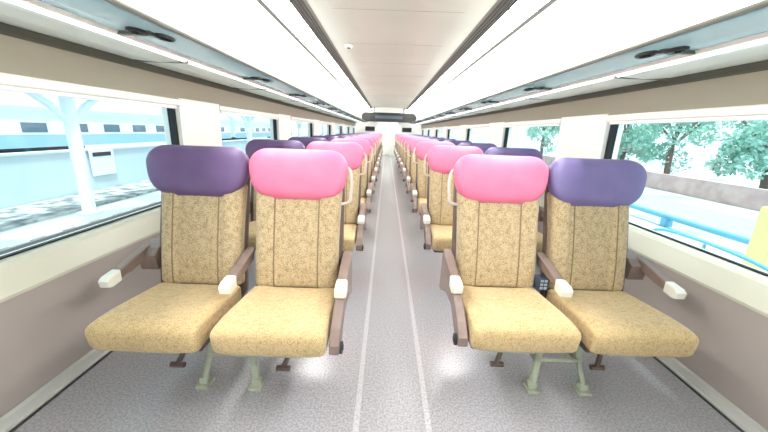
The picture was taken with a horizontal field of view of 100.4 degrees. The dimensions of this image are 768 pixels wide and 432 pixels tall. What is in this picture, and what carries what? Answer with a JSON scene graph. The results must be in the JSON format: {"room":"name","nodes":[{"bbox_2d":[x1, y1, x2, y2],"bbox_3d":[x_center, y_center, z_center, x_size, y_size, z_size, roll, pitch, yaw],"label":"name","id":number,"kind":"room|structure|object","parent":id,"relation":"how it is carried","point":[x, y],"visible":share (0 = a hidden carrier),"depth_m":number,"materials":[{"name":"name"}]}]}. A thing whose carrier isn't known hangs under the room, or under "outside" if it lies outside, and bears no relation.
{"room":"train carriage","nodes":[
{"label":"train carriage","id":0,"kind":"room"},
{"bbox_2d":[0,98,355,417],"bbox_3d":[-1.458,-1.665,6.969,0.160,1.900,16.900,2,15,0],"label":"wall","id":1,"kind":"structure","parent":0,"point":[42,328],"depth_m":1.49,"materials":[{"name":"white"}]},
{"bbox_2d":[0,349,112,431],"bbox_3d":[-1.412,-0.772,7.206,0.050,0.055,16.900,2,15,0],"label":"baseboard","id":2,"kind":"structure","parent":1,"relation":"attached to","point":[34,403],"depth_m":1.40,"materials":[{"name":"grey"}]},
{"bbox_2d":[0,72,180,259],"bbox_3d":[-1.485,-0.272,1.566,0.087,0.710,1.600,2,15,0],"label":"window","id":3,"kind":"structure","parent":1,"relation":"in","point":[8,82],"depth_m":1.55,"materials":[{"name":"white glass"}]},
{"bbox_2d":[0,179,250,302],"bbox_3d":[-1.434,-1.298,7.067,0.112,0.127,16.900,2,15,0],"label":"sill","id":4,"kind":"structure","parent":1,"relation":"attached to","point":[20,273],"depth_m":1.49,"materials":[{"name":"beige laminate"}]},
{"bbox_2d":[0,34,355,125],"bbox_3d":[-1.401,-2.149,6.840,0.080,0.215,16.900,2,15,0],"label":"panel","id":5,"kind":"object","parent":1,"relation":"attached to","point":[21,57],"visible":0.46,"depth_m":1.68,"materials":[{"name":"beige"}]},
{"bbox_2d":[0,0,366,122],"bbox_3d":[-1.083,-2.138,6.592,0.579,0.076,16.380,2,15,0],"label":"luggage rack","id":6,"kind":"object","parent":1,"relation":"attached to","point":[115,31],"visible":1,"depth_m":1.42,"materials":[{"name":"grey"}]},
{"bbox_2d":[119,0,364,116],"bbox_3d":[-1.147,-2.527,6.738,0.500,0.595,16.900,2,15,0],"label":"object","id":7,"kind":"object","parent":1,"relation":"attached to","point":[245,30],"visible":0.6,"depth_m":2.81,"materials":[{"name":"white"}]},
{"bbox_2d":[257,0,289,10],"bbox_3d":[-0.869,-1.441,1.572,0.197,0.102,2.108,2,15,0],"label":"ceiling light","id":8,"kind":"object","parent":7,"relation":"attached to","point":[268,5],"visible":1,"depth_m":2.53,"materials":[{"name":"grey"}]},
{"bbox_2d":[263,0,288,8],"bbox_3d":[-0.854,-1.439,1.572,0.157,0.069,2.090,2,15,0],"label":"diffuser","id":9,"kind":"object","parent":8,"relation":"attached to","point":[267,4],"depth_m":2.54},
{"bbox_2d":[268,3,332,63],"bbox_3d":[-0.850,-1.982,3.609,0.197,0.102,2.108,2,15,0],"label":"ceiling light","id":10,"kind":"object","parent":7,"relation":"attached to","point":[289,19],"visible":0.79,"depth_m":3.23,"materials":[{"name":"grey"}]},
{"bbox_2d":[320,60,348,83],"bbox_3d":[-0.831,-2.522,5.646,0.197,0.102,2.108,2,15,0],"label":"ceiling light","id":11,"kind":"object","parent":7,"relation":"attached to","point":[332,68],"visible":0.71,"depth_m":5.43,"materials":[{"name":"grey"}]},
{"bbox_2d":[340,81,357,94],"bbox_3d":[-0.812,-3.063,7.683,0.197,0.102,2.108,2,15,0],"label":"ceiling light","id":12,"kind":"object","parent":7,"relation":"attached to","point":[348,87],"visible":0.72,"depth_m":7.52,"materials":[{"name":"grey"}]},
{"bbox_2d":[351,93,363,101],"bbox_3d":[-0.793,-3.604,9.720,0.197,0.102,2.108,2,15,0],"label":"ceiling light","id":13,"kind":"object","parent":7,"relation":"attached to","point":[357,97],"visible":0.75,"depth_m":9.59,"materials":[{"name":"grey"}]},
{"bbox_2d":[353,93,362,100],"bbox_3d":[-0.778,-3.602,9.720,0.157,0.069,2.090,2,15,0],"label":"diffuser","id":14,"kind":"object","parent":13,"relation":"attached to","point":[357,97],"depth_m":9.59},
{"bbox_2d":[358,101,366,106],"bbox_3d":[-0.774,-4.145,11.756,0.197,0.102,2.108,2,15,0],"label":"ceiling light","id":15,"kind":"object","parent":7,"relation":"attached to","point":[362,103],"visible":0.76,"depth_m":11.71,"materials":[{"name":"grey"}]},
{"bbox_2d":[219,106,279,139],"bbox_3d":[-1.466,-0.821,3.634,0.087,0.710,1.600,2,15,0],"label":"window","id":16,"kind":"structure","parent":1,"relation":"in","point":[223,110],"depth_m":3.44,"materials":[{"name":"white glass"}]},
{"bbox_2d":[291,117,314,136],"bbox_3d":[-1.446,-1.370,5.703,0.087,0.710,1.600,2,15,0],"label":"window","id":17,"kind":"structure","parent":1,"relation":"in","point":[296,119],"depth_m":5.74,"materials":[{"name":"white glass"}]},
{"bbox_2d":[319,121,331,134],"bbox_3d":[-1.427,-1.919,7.771,0.087,0.710,1.600,2,15,0],"label":"window","id":18,"kind":"structure","parent":1,"relation":"in","point":[320,122],"depth_m":8.02,"materials":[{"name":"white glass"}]},
{"bbox_2d":[335,123,342,133],"bbox_3d":[-1.408,-2.468,9.839,0.087,0.710,1.600,2,15,0],"label":"window","id":19,"kind":"structure","parent":1,"relation":"in","point":[336,124],"depth_m":10.40,"materials":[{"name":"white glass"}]},
{"bbox_2d":[13,156,740,431],"bbox_3d":[0.088,-0.654,7.223,3.240,0.081,17.100,2,15,0],"label":"floor","id":20,"kind":"structure","parent":0,"point":[126,391],"depth_m":1.54,"materials":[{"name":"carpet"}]},
{"bbox_2d":[195,342,265,391],"bbox_3d":[-0.712,0.622,1.623,0.840,0.277,0.385,2,15,0],"label":"pedestal","id":21,"kind":"object","parent":20,"relation":"on","point":[205,381],"visible":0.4,"depth_m":1.48,"materials":[{"name":"grey paint"}]},
{"bbox_2d":[85,145,249,367],"bbox_3d":[-0.975,0.198,1.504,0.571,1.015,0.697,2,15,0],"label":"seat","id":22,"kind":"object","parent":21,"relation":"on","point":[205,190],"visible":0.93,"depth_m":1.56,"materials":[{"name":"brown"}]},
{"bbox_2d":[85,282,240,352],"bbox_3d":[-0.941,0.433,1.444,0.431,0.144,0.450,2,15,0],"label":"seat cushion","id":23,"kind":"object","parent":22,"relation":"on","point":[167,317],"depth_m":1.28,"materials":[{"name":"fabric"}]},
{"bbox_2d":[210,148,352,370],"bbox_3d":[-0.442,0.217,1.503,0.579,1.015,0.706,2,15,0],"label":"seat","id":24,"kind":"object","parent":21,"relation":"on","point":[298,299],"visible":1,"depth_m":1.56,"materials":[{"name":"brown"}]},
{"bbox_2d":[210,285,334,357],"bbox_3d":[-0.451,0.450,1.444,0.449,0.144,0.450,2,15,0],"label":"seat cushion","id":25,"kind":"object","parent":24,"relation":"on","point":[286,320],"depth_m":1.27,"materials":[{"name":"fabric"}]},
{"bbox_2d":[522,346,591,395],"bbox_3d":[0.837,0.666,1.661,0.840,0.277,0.385,2,15,0],"label":"pedestal","id":26,"kind":"object","parent":20,"relation":"on","point":[581,387],"visible":0.35,"depth_m":1.52,"materials":[{"name":"grey paint"}]},
{"bbox_2d":[439,154,580,366],"bbox_3d":[0.596,0.233,1.580,0.579,1.015,0.706,2,15,0],"label":"seat","id":27,"kind":"object","parent":26,"relation":"on","point":[487,278],"visible":1,"depth_m":1.64,"materials":[{"name":"brown"}]},
{"bbox_2d":[461,285,580,352],"bbox_3d":[0.589,0.466,1.521,0.449,0.144,0.450,2,15,0],"label":"seat cushion","id":28,"kind":"object","parent":27,"relation":"on","point":[497,318],"depth_m":1.34,"materials":[{"name":"fabric"}]},
{"bbox_2d":[539,158,698,370],"bbox_3d":[1.130,0.251,1.581,0.571,1.015,0.697,2,15,0],"label":"seat","id":29,"kind":"object","parent":26,"relation":"on","point":[587,202],"visible":0.88,"depth_m":1.64,"materials":[{"name":"brown"}]},
{"bbox_2d":[546,289,698,356],"bbox_3d":[1.079,0.483,1.521,0.431,0.144,0.450,2,15,0],"label":"seat cushion","id":30,"kind":"object","parent":29,"relation":"on","point":[608,321],"depth_m":1.35,"materials":[{"name":"fabric"}]},
{"bbox_3d":[0.920,-1.694,10.553,0.840,0.277,0.385,2,15,0],"label":"pedestal","id":31,"kind":"object","parent":20,"relation":"on","visible":0},
{"bbox_2d":[396,135,400,159],"bbox_3d":[0.679,-2.127,10.472,0.579,1.015,0.706,2,15,0],"label":"seat","id":32,"kind":"object","parent":31,"relation":"on","point":[398,135],"visible":0.21,"depth_m":10.56,"materials":[{"name":"brown fabric"}]},
{"bbox_2d":[378,122,397,156],"bbox_3d":[0.207,-4.051,15.891,1.900,2.160,1.600,2,15,0],"label":"wall","id":33,"kind":"structure","parent":0,"point":[384,127],"depth_m":16.60,"materials":[{"name":"white"}]},
{"bbox_2d":[356,107,420,134],"bbox_3d":[0.204,-3.961,15.046,3.240,2.300,0.080,2,15,0],"label":"wall","id":34,"kind":"structure","parent":0,"point":[360,127],"depth_m":14.92,"materials":[{"name":"white"}]},
{"bbox_2d":[365,126,374,130],"bbox_3d":[-0.653,-4.080,14.954,0.440,0.200,0.053,2,15,0],"label":"wall monitor","id":35,"kind":"object","parent":34,"relation":"attached to","point":[367,128],"visible":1,"depth_m":14.93,"materials":[{"name":"grey plastic"}]},
{"bbox_2d":[377,122,399,155],"bbox_3d":[0.195,-3.702,15.083,1.060,1.780,0.101,2,15,0],"label":"door","id":36,"kind":"structure","parent":34,"relation":"in","point":[388,131],"depth_m":15.03,"materials":[{"name":"silver metal"}]},
{"bbox_2d":[402,128,411,131],"bbox_3d":[1.066,-4.020,14.954,0.440,0.200,0.053,2,15,0],"label":"wall monitor","id":37,"kind":"object","parent":34,"relation":"attached to","point":[403,129],"visible":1,"depth_m":14.93,"materials":[{"name":"grey plastic"}]},
{"bbox_2d":[307,0,496,108],"bbox_3d":[0.165,-2.854,6.639,1.545,0.075,16.900,2,15,0],"label":"ceiling","id":38,"kind":"structure","parent":0,"point":[399,46],"depth_m":3.62,"materials":[{"name":"plastic"}]},
{"bbox_2d":[289,0,372,107],"bbox_3d":[-0.666,-2.835,6.652,0.130,0.078,16.900,2,15,0],"label":"ceiling vent","id":39,"kind":"object","parent":38,"relation":"in","point":[302,7],"visible":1,"depth_m":3.58,"materials":[{"name":"grey"}]},
{"bbox_2d":[344,44,352,48],"bbox_3d":[-0.446,-2.137,4.041,0.110,0.040,0.110,2,15,0],"label":"smoke detector","id":40,"kind":"object","parent":38,"relation":"attached to","point":[348,46],"visible":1,"depth_m":4.01,"materials":[{"name":"white"}]},
{"bbox_2d":[362,107,415,122],"bbox_3d":[0.226,-4.595,14.533,2.480,0.630,0.126,2,15,0],"label":"display board","id":41,"kind":"object","parent":38,"relation":"hanging from","point":[374,116],"visible":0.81,"depth_m":14.50,"materials":[{"name":"black"}]},
{"bbox_2d":[406,0,518,109],"bbox_3d":[0.993,-2.776,6.652,0.130,0.078,16.900,2,15,0],"label":"ceiling vent","id":42,"kind":"object","parent":38,"relation":"in","point":[500,7],"visible":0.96,"depth_m":3.41,"materials":[{"name":"grey"}]},
{"bbox_2d":[421,114,767,430],"bbox_3d":[1.700,-1.555,6.969,0.160,1.900,16.900,2,15,0],"label":"wall","id":43,"kind":"structure","parent":0,"point":[730,355],"depth_m":1.55,"materials":[{"name":"white"}]},
{"bbox_2d":[446,126,458,138],"bbox_3d":[1.689,-1.840,7.887,0.087,0.710,1.520,2,15,0],"label":"window","id":44,"kind":"structure","parent":43,"relation":"in","point":[451,127],"depth_m":8.02,"materials":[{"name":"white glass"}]},
{"bbox_2d":[465,124,488,140],"bbox_3d":[1.670,-1.291,5.819,0.087,0.710,1.520,2,15,0],"label":"window","id":45,"kind":"structure","parent":43,"relation":"in","point":[468,127],"depth_m":5.92,"materials":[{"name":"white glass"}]},
{"bbox_2d":[502,119,561,147],"bbox_3d":[1.651,-0.742,3.750,0.087,0.710,1.520,2,15,0],"label":"window","id":46,"kind":"structure","parent":43,"relation":"in","point":[551,122],"depth_m":3.58,"materials":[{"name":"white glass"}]},
{"bbox_2d":[412,0,762,118],"bbox_3d":[1.451,-2.436,6.738,0.500,0.595,16.900,2,15,0],"label":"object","id":47,"kind":"object","parent":43,"relation":"attached to","point":[568,33],"visible":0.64,"depth_m":2.43,"materials":[{"name":"white"}]},
{"bbox_2d":[412,103,421,107],"bbox_3d":[1.192,-4.076,11.756,0.197,0.102,2.108,2,15,0],"label":"ceiling light","id":48,"kind":"object","parent":47,"relation":"attached to","point":[416,105],"visible":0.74,"depth_m":11.75,"materials":[{"name":"grey"}]},
{"bbox_2d":[416,96,428,103],"bbox_3d":[1.173,-3.535,9.720,0.197,0.102,2.108,2,15,0],"label":"ceiling light","id":49,"kind":"object","parent":47,"relation":"attached to","point":[422,99],"visible":0.69,"depth_m":9.67,"materials":[{"name":"grey"}]},
{"bbox_2d":[423,85,441,97],"bbox_3d":[1.154,-2.994,7.683,0.197,0.102,2.108,2,15,0],"label":"ceiling light","id":50,"kind":"object","parent":47,"relation":"attached to","point":[433,90],"visible":0.72,"depth_m":7.56,"materials":[{"name":"grey"}]},
{"bbox_2d":[434,64,466,87],"bbox_3d":[1.135,-2.454,5.646,0.197,0.102,2.108,2,15,0],"label":"ceiling light","id":51,"kind":"object","parent":47,"relation":"attached to","point":[454,71],"visible":0.72,"depth_m":5.41,"materials":[{"name":"grey"}]},
{"bbox_2d":[455,10,530,68],"bbox_3d":[1.116,-1.913,3.609,0.197,0.102,2.108,2,15,0],"label":"ceiling light","id":52,"kind":"object","parent":47,"relation":"attached to","point":[507,25],"visible":0.74,"depth_m":3.22,"materials":[{"name":"grey"}]},
{"bbox_2d":[508,0,556,19],"bbox_3d":[1.097,-1.372,1.572,0.197,0.102,2.108,2,15,0],"label":"ceiling light","id":53,"kind":"object","parent":47,"relation":"attached to","point":[530,9],"visible":0.89,"depth_m":2.44,"materials":[{"name":"grey"}]},
{"bbox_2d":[409,0,767,124],"bbox_3d":[1.360,-2.052,6.592,0.579,0.076,16.380,2,15,0],"label":"luggage rack","id":54,"kind":"object","parent":43,"relation":"attached to","point":[735,42],"visible":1,"depth_m":1.49,"materials":[{"name":"grey"}]},
{"bbox_2d":[421,70,767,128],"bbox_3d":[1.677,-2.042,6.840,0.080,0.215,16.900,2,15,0],"label":"panel","id":55,"kind":"object","parent":43,"relation":"attached to","point":[748,88],"visible":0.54,"depth_m":1.88,"materials":[{"name":"beige"}]},
{"bbox_2d":[539,193,767,316],"bbox_3d":[1.652,-1.190,7.067,0.112,0.127,16.900,2,15,0],"label":"sill","id":56,"kind":"structure","parent":43,"relation":"attached to","point":[746,287],"depth_m":1.57,"materials":[{"name":"beige laminate"}]},
{"bbox_2d":[604,104,767,275],"bbox_3d":[1.631,-0.193,1.682,0.087,0.710,1.520,2,15,0],"label":"window","id":57,"kind":"structure","parent":43,"relation":"in","point":[747,112],"depth_m":1.69,"materials":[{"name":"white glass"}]},
{"bbox_2d":[654,357,767,431],"bbox_3d":[1.592,-0.666,7.206,0.050,0.055,16.900,2,15,0],"label":"baseboard","id":58,"kind":"structure","parent":43,"relation":"attached to","point":[723,406],"depth_m":1.50,"materials":[{"name":"grey"}]},
{"label":"outside","id":59,"kind":"structure","parent":0,"visible":0},
{"bbox_2d":[0,137,266,248],"bbox_3d":[-60.800,-3.487,15.160,118.100,0.300,150.000,2,15,0],"label":"ground","id":60,"kind":"structure","parent":59,"point":[22,234],"depth_m":8.06,"materials":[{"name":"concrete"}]},
{"bbox_2d":[25,93,102,215],"bbox_3d":[-7.885,-1.570,8.244,0.520,3.126,1.895,2,15,0],"label":"column","id":61,"kind":"structure","parent":60,"relation":"on","point":[67,113],"depth_m":8.15,"materials":[{"name":"white paint"}]},
{"bbox_2d":[0,179,158,231],"bbox_3d":[-9.276,-1.857,15.113,1.800,0.060,130.000,2,15,0],"label":"strip","id":62,"kind":"object","parent":60,"relation":"on","point":[17,216],"visible":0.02,"depth_m":9.12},
{"bbox_2d":[0,201,160,254],"bbox_3d":[-5.474,-1.830,15.085,2.700,0.280,110.000,2,15,0],"label":"railway track","id":63,"kind":"object","parent":60,"relation":"on","point":[72,229],"visible":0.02,"depth_m":6.51,"materials":[{"name":"grey metal"}]},
{"bbox_2d":[0,92,231,152],"bbox_3d":[-18.692,-6.692,24.781,3.140,3.400,22.600,2,15,0],"label":"coach","id":64,"kind":"object","parent":60,"relation":"on","point":[26,125],"visible":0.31,"depth_m":18.11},
{"bbox_2d":[0,134,335,208],"bbox_3d":[-10.326,-2.580,14.931,0.350,1.480,130.000,2,15,0],"label":"wall","id":65,"kind":"structure","parent":60,"relation":"on","point":[34,176],"depth_m":9.96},
{"bbox_2d":[88,149,116,175],"bbox_3d":[-10.157,-1.952,11.578,0.032,0.900,1.000,2,15,0],"label":"notice","id":66,"kind":"object","parent":65,"relation":"attached to","point":[102,161],"visible":1,"depth_m":11.54,"materials":[{"name":"paper"}]},
{"bbox_2d":[241,116,254,142],"bbox_3d":[-7.789,-4.315,18.586,0.520,3.126,1.895,2,15,0],"label":"column","id":67,"kind":"structure","parent":60,"relation":"on","point":[248,121],"depth_m":18.29,"materials":[{"name":"white paint"}]},
{"bbox_2d":[222,115,291,140],"bbox_3d":[-18.481,-12.722,47.494,3.140,3.400,22.600,2,15,0],"label":"coach","id":68,"kind":"object","parent":60,"relation":"on","point":[260,126],"visible":0.28,"depth_m":39.32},
{"bbox_2d":[296,122,301,136],"bbox_3d":[-7.690,-7.137,29.217,0.520,3.126,1.895,2,15,0],"label":"column","id":69,"kind":"structure","parent":60,"relation":"on","point":[299,124],"depth_m":28.90,"materials":[{"name":"white paint"}]},
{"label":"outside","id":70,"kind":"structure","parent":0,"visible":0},
{"bbox_2d":[510,145,761,262],"bbox_3d":[61.025,0.779,15.160,118.100,0.300,150.000,2,15,0],"label":"ground","id":71,"kind":"structure","parent":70,"point":[697,170],"depth_m":13.96,"materials":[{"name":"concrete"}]},
{"bbox_2d":[525,124,560,154],"bbox_3d":[18.646,-9.813,36.598,4.611,6.309,4.798,3,15,3],"label":"tree","id":72,"kind":"object","parent":71,"relation":"on","point":[546,130],"visible":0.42,"depth_m":36.41,"materials":[{"name":"green plant"}]},
{"bbox_2d":[617,124,662,162],"bbox_3d":[18.509,-5.938,23.812,3.956,5.381,3.966,-12,20,-42],"label":"tree","id":73,"kind":"object","parent":71,"relation":"on","point":[646,155],"visible":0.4,"depth_m":23.14,"materials":[{"name":"green plant"}]},
{"bbox_2d":[542,155,767,210],"bbox_3d":[14.292,-2.674,19.851,0.250,0.800,120.000,2,15,0],"label":"wall","id":74,"kind":"structure","parent":71,"relation":"on","point":[753,198],"depth_m":13.88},
{"bbox_2d":[625,121,734,173],"bbox_3d":[17.515,-5.221,19.172,4.798,6.309,4.611,11,17,30],"label":"tree","id":75,"kind":"object","parent":71,"relation":"on","point":[652,129],"visible":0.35,"depth_m":18.91,"materials":[{"name":"green plant"}]},
{"bbox_2d":[630,204,749,243],"bbox_3d":[8.319,-1.391,15.074,0.240,0.370,90.000,2,15,0],"label":"pipe","id":76,"kind":"object","parent":71,"relation":"on","point":[667,220],"visible":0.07,"depth_m":8.68,"materials":[{"name":"metal"}]},
{"bbox_2d":[630,193,755,244],"bbox_3d":[10.657,-2.429,19.950,3.000,0.030,120.000,2,15,0],"label":"strip","id":77,"kind":"object","parent":71,"relation":"on","point":[741,226],"depth_m":10.84,"materials":[{"name":"white"}]},
{"bbox_2d":[652,228,767,271],"bbox_3d":[4.136,0.906,4.263,0.044,1.204,1.892,2,15,0],"label":"handrail","id":78,"kind":"object","parent":71,"relation":"on","point":[705,242],"visible":0.37,"depth_m":4.00,"materials":[{"name":"metal"}]},
{"bbox_2d":[704,120,767,188],"bbox_3d":[17.453,-3.492,14.470,3.967,5.381,3.956,6,15,15],"label":"tree","id":79,"kind":"object","parent":71,"relation":"on","point":[752,142],"visible":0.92,"depth_m":14.77,"materials":[{"name":"green plant"}]},
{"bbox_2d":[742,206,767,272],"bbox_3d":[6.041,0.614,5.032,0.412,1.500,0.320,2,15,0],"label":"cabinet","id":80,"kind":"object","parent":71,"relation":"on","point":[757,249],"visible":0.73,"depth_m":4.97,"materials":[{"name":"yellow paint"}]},
{"bbox_3d":[-0.702,0.327,2.734,0.840,0.277,0.385,2,15,0],"label":"pedestal","id":81,"kind":"object","parent":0,"visible":0},
{"bbox_2d":[245,139,305,250],"bbox_3d":[-0.965,-0.097,2.616,0.571,1.015,0.697,2,15,0],"label":"seat","id":82,"kind":"object","parent":81,"relation":"on","point":[254,145],"visible":0.21,"depth_m":2.67,"materials":[{"name":"brown fabric"}]},
{"bbox_2d":[248,221,255,248],"bbox_3d":[-0.930,0.138,2.555,0.431,0.144,0.450,2,15,0],"label":"seat cushion","id":83,"kind":"object","parent":82,"relation":"on","point":[252,225],"depth_m":2.35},
{"bbox_2d":[306,141,366,252],"bbox_3d":[-0.431,-0.078,2.614,0.579,1.015,0.706,2,15,0],"label":"seat","id":84,"kind":"object","parent":81,"relation":"on","point":[354,214],"visible":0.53,"depth_m":2.68,"materials":[{"name":"brown fabric"}]},
{"bbox_2d":[343,224,357,251],"bbox_3d":[-0.441,0.155,2.555,0.449,0.144,0.450,2,15,0],"label":"seat cushion","id":85,"kind":"object","parent":84,"relation":"on","point":[350,230],"depth_m":2.38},
{"bbox_3d":[0.848,0.371,2.773,0.840,0.277,0.385,2,15,0],"label":"pedestal","id":86,"kind":"object","parent":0,"visible":0},
{"bbox_2d":[420,145,483,252],"bbox_3d":[0.606,-0.062,2.692,0.579,1.015,0.706,2,15,0],"label":"seat","id":87,"kind":"object","parent":86,"relation":"on","point":[436,217],"visible":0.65,"depth_m":2.76,"materials":[{"name":"brown fabric"}]},
{"bbox_2d":[430,224,451,250],"bbox_3d":[0.599,0.171,2.633,0.449,0.144,0.450,2,15,0],"label":"seat cushion","id":88,"kind":"object","parent":87,"relation":"on","point":[440,234],"depth_m":2.45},
{"bbox_2d":[484,147,543,252],"bbox_3d":[1.140,-0.044,2.693,0.571,1.015,0.697,2,15,0],"label":"seat","id":89,"kind":"object","parent":86,"relation":"on","point":[504,151],"visible":0.09,"depth_m":2.75,"materials":[{"name":"brown fabric"}]},
{"bbox_2d":[536,231,542,252],"bbox_3d":[1.089,0.188,2.633,0.431,0.144,0.450,2,15,0],"label":"seat cushion","id":90,"kind":"object","parent":89,"relation":"on","point":[539,235],"depth_m":2.42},
{"bbox_3d":[-0.692,0.032,3.846,0.840,0.277,0.385,2,15,0],"label":"pedestal","id":91,"kind":"object","parent":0,"visible":0},
{"bbox_2d":[288,137,327,148],"bbox_3d":[-0.955,-0.392,3.727,0.571,1.015,0.697,2,15,0],"label":"seat","id":92,"kind":"object","parent":91,"relation":"on","point":[305,140],"visible":0.06,"depth_m":3.79,"materials":[{"name":"purple fabric"}]},
{"bbox_2d":[331,138,372,212],"bbox_3d":[-0.421,-0.373,3.726,0.579,1.015,0.706,2,15,0],"label":"seat","id":93,"kind":"object","parent":91,"relation":"on","point":[366,188],"visible":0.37,"depth_m":3.80,"materials":[{"name":"pink fabric"}]},
{"bbox_2d":[360,197,365,205],"bbox_3d":[-0.430,-0.140,3.667,0.449,0.144,0.450,2,15,0],"label":"seat cushion","id":94,"kind":"object","parent":93,"relation":"on","point":[363,199],"depth_m":3.61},
{"bbox_3d":[0.858,0.076,3.884,0.840,0.277,0.385,2,15,0],"label":"pedestal","id":95,"kind":"object","parent":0,"visible":0},
{"bbox_2d":[411,141,454,214],"bbox_3d":[0.617,-0.357,3.803,0.579,1.015,0.706,2,15,0],"label":"seat","id":96,"kind":"object","parent":95,"relation":"on","point":[418,190],"visible":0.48,"depth_m":3.88,"materials":[{"name":"beige fabric"}]},
{"bbox_2d":[417,198,426,212],"bbox_3d":[0.610,-0.124,3.744,0.449,0.144,0.450,2,15,0],"label":"seat cushion","id":97,"kind":"object","parent":96,"relation":"on","point":[419,200],"depth_m":3.59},
{"bbox_2d":[458,142,496,153],"bbox_3d":[1.150,-0.339,3.804,0.571,1.015,0.697,2,15,0],"label":"seat","id":98,"kind":"object","parent":95,"relation":"on","point":[483,146],"visible":0.07,"depth_m":3.86,"materials":[{"name":"purple fabric"}]},
{"bbox_3d":[-0.681,-0.263,4.957,0.840,0.277,0.385,2,15,0],"label":"pedestal","id":99,"kind":"object","parent":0,"visible":0},
{"bbox_2d":[312,135,339,141],"bbox_3d":[-0.944,-0.687,4.839,0.571,1.015,0.697,2,15,0],"label":"seat","id":100,"kind":"object","parent":99,"relation":"on","point":[329,138],"visible":0.02,"depth_m":4.90,"materials":[{"name":"purple fabric"}]},
{"bbox_2d":[344,137,375,193],"bbox_3d":[-0.411,-0.668,4.837,0.579,1.015,0.706,2,15,0],"label":"seat","id":101,"kind":"object","parent":99,"relation":"on","point":[371,175],"visible":0.21,"depth_m":4.91,"materials":[{"name":"pink fabric"}]},
{"bbox_3d":[0.868,-0.219,4.996,0.840,0.277,0.385,2,15,0],"label":"pedestal","id":102,"kind":"object","parent":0,"visible":0},
{"bbox_2d":[405,139,439,193],"bbox_3d":[0.627,-0.652,4.914,0.579,1.015,0.706,2,15,0],"label":"seat","id":103,"kind":"object","parent":102,"relation":"on","point":[411,174],"visible":0.38,"depth_m":5.00,"materials":[{"name":"pink fabric"}]},
{"bbox_2d":[443,140,471,145],"bbox_3d":[1.161,-0.634,4.916,0.571,1.015,0.697,2,15,0],"label":"seat","id":104,"kind":"object","parent":102,"relation":"on","point":[456,142],"visible":0.06,"depth_m":4.98,"materials":[{"name":"purple fabric"}]},
{"bbox_3d":[-0.671,-0.558,6.069,0.840,0.277,0.385,2,15,0],"label":"pedestal","id":105,"kind":"object","parent":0,"visible":0},
{"bbox_2d":[326,135,348,137],"bbox_3d":[-0.934,-0.982,5.950,0.571,1.015,0.697,2,15,0],"label":"seat","id":106,"kind":"object","parent":105,"relation":"on","point":[340,136],"visible":0.06,"depth_m":6.02,"materials":[{"name":"purple fabric"}]},
{"bbox_2d":[352,136,377,180],"bbox_3d":[-0.400,-0.963,5.949,0.579,1.015,0.706,2,15,0],"label":"seat","id":107,"kind":"object","parent":105,"relation":"on","point":[374,166],"visible":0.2,"depth_m":6.03,"materials":[{"name":"pink fabric"}]},
{"bbox_3d":[0.879,-0.514,6.107,0.840,0.277,0.385,2,15,0],"label":"pedestal","id":108,"kind":"object","parent":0,"visible":0},
{"bbox_2d":[402,137,428,181],"bbox_3d":[0.637,-0.947,6.026,0.579,1.015,0.706,2,15,0],"label":"seat","id":109,"kind":"object","parent":108,"relation":"on","point":[406,166],"visible":0.3,"depth_m":6.11,"materials":[{"name":"beige fabric"}]},
{"bbox_2d":[434,138,454,141],"bbox_3d":[1.171,-0.929,6.027,0.571,1.015,0.697,2,15,0],"label":"seat","id":110,"kind":"object","parent":108,"relation":"on","point":[438,139],"visible":0.07,"depth_m":6.09,"materials":[{"name":"purple fabric"}]},
{"bbox_3d":[-0.661,-0.853,7.180,0.840,0.277,0.385,2,15,0],"label":"pedestal","id":111,"kind":"object","parent":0,"visible":0},
{"bbox_2d":[358,135,378,172],"bbox_3d":[-0.390,-1.258,7.060,0.579,1.015,0.706,2,15,0],"label":"seat","id":112,"kind":"object","parent":111,"relation":"on","point":[376,137],"visible":0.2,"depth_m":7.14,"materials":[{"name":"pink fabric"}]},
{"bbox_3d":[0.889,-0.809,7.219,0.840,0.277,0.385,2,15,0],"label":"pedestal","id":113,"kind":"object","parent":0,"visible":0},
{"bbox_2d":[400,136,421,173],"bbox_3d":[0.648,-1.242,7.137,0.579,1.015,0.706,2,15,0],"label":"seat","id":114,"kind":"object","parent":113,"relation":"on","point":[406,137],"visible":0.24,"depth_m":7.21,"materials":[{"name":"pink fabric"}]},
{"bbox_3d":[-0.650,-1.148,8.292,0.840,0.277,0.385,2,15,0],"label":"pedestal","id":115,"kind":"object","parent":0,"visible":0},
{"bbox_2d":[363,134,379,166],"bbox_3d":[-0.380,-1.553,8.171,0.579,1.015,0.706,2,15,0],"label":"seat","id":116,"kind":"object","parent":115,"relation":"on","point":[378,156],"visible":0.12,"depth_m":8.25,"materials":[{"name":"pink fabric"}]},
{"bbox_3d":[0.899,-1.104,8.330,0.840,0.277,0.385,2,15,0],"label":"pedestal","id":117,"kind":"object","parent":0,"visible":0},
{"bbox_2d":[398,136,416,167],"bbox_3d":[0.658,-1.537,8.249,0.579,1.015,0.706,2,15,0],"label":"seat","id":118,"kind":"object","parent":117,"relation":"on","point":[402,137],"visible":0.18,"depth_m":8.34,"materials":[{"name":"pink fabric"}]},
{"bbox_3d":[-0.640,-1.443,9.403,0.840,0.277,0.385,2,15,0],"label":"pedestal","id":119,"kind":"object","parent":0,"visible":0},
{"bbox_2d":[367,134,380,162],"bbox_3d":[-0.369,-1.848,9.283,0.579,1.015,0.706,2,15,0],"label":"seat","id":120,"kind":"object","parent":119,"relation":"on","point":[379,153],"visible":0.2,"depth_m":9.36,"materials":[{"name":"pink fabric"}]},
{"bbox_3d":[0.910,-1.399,9.442,0.840,0.277,0.385,2,15,0],"label":"pedestal","id":121,"kind":"object","parent":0,"visible":0},
{"bbox_2d":[397,135,410,162],"bbox_3d":[0.668,-1.832,9.360,0.579,1.015,0.706,2,15,0],"label":"seat","id":122,"kind":"object","parent":121,"relation":"on","point":[399,138],"visible":0.16,"depth_m":9.45,"materials":[{"name":"pink fabric"}]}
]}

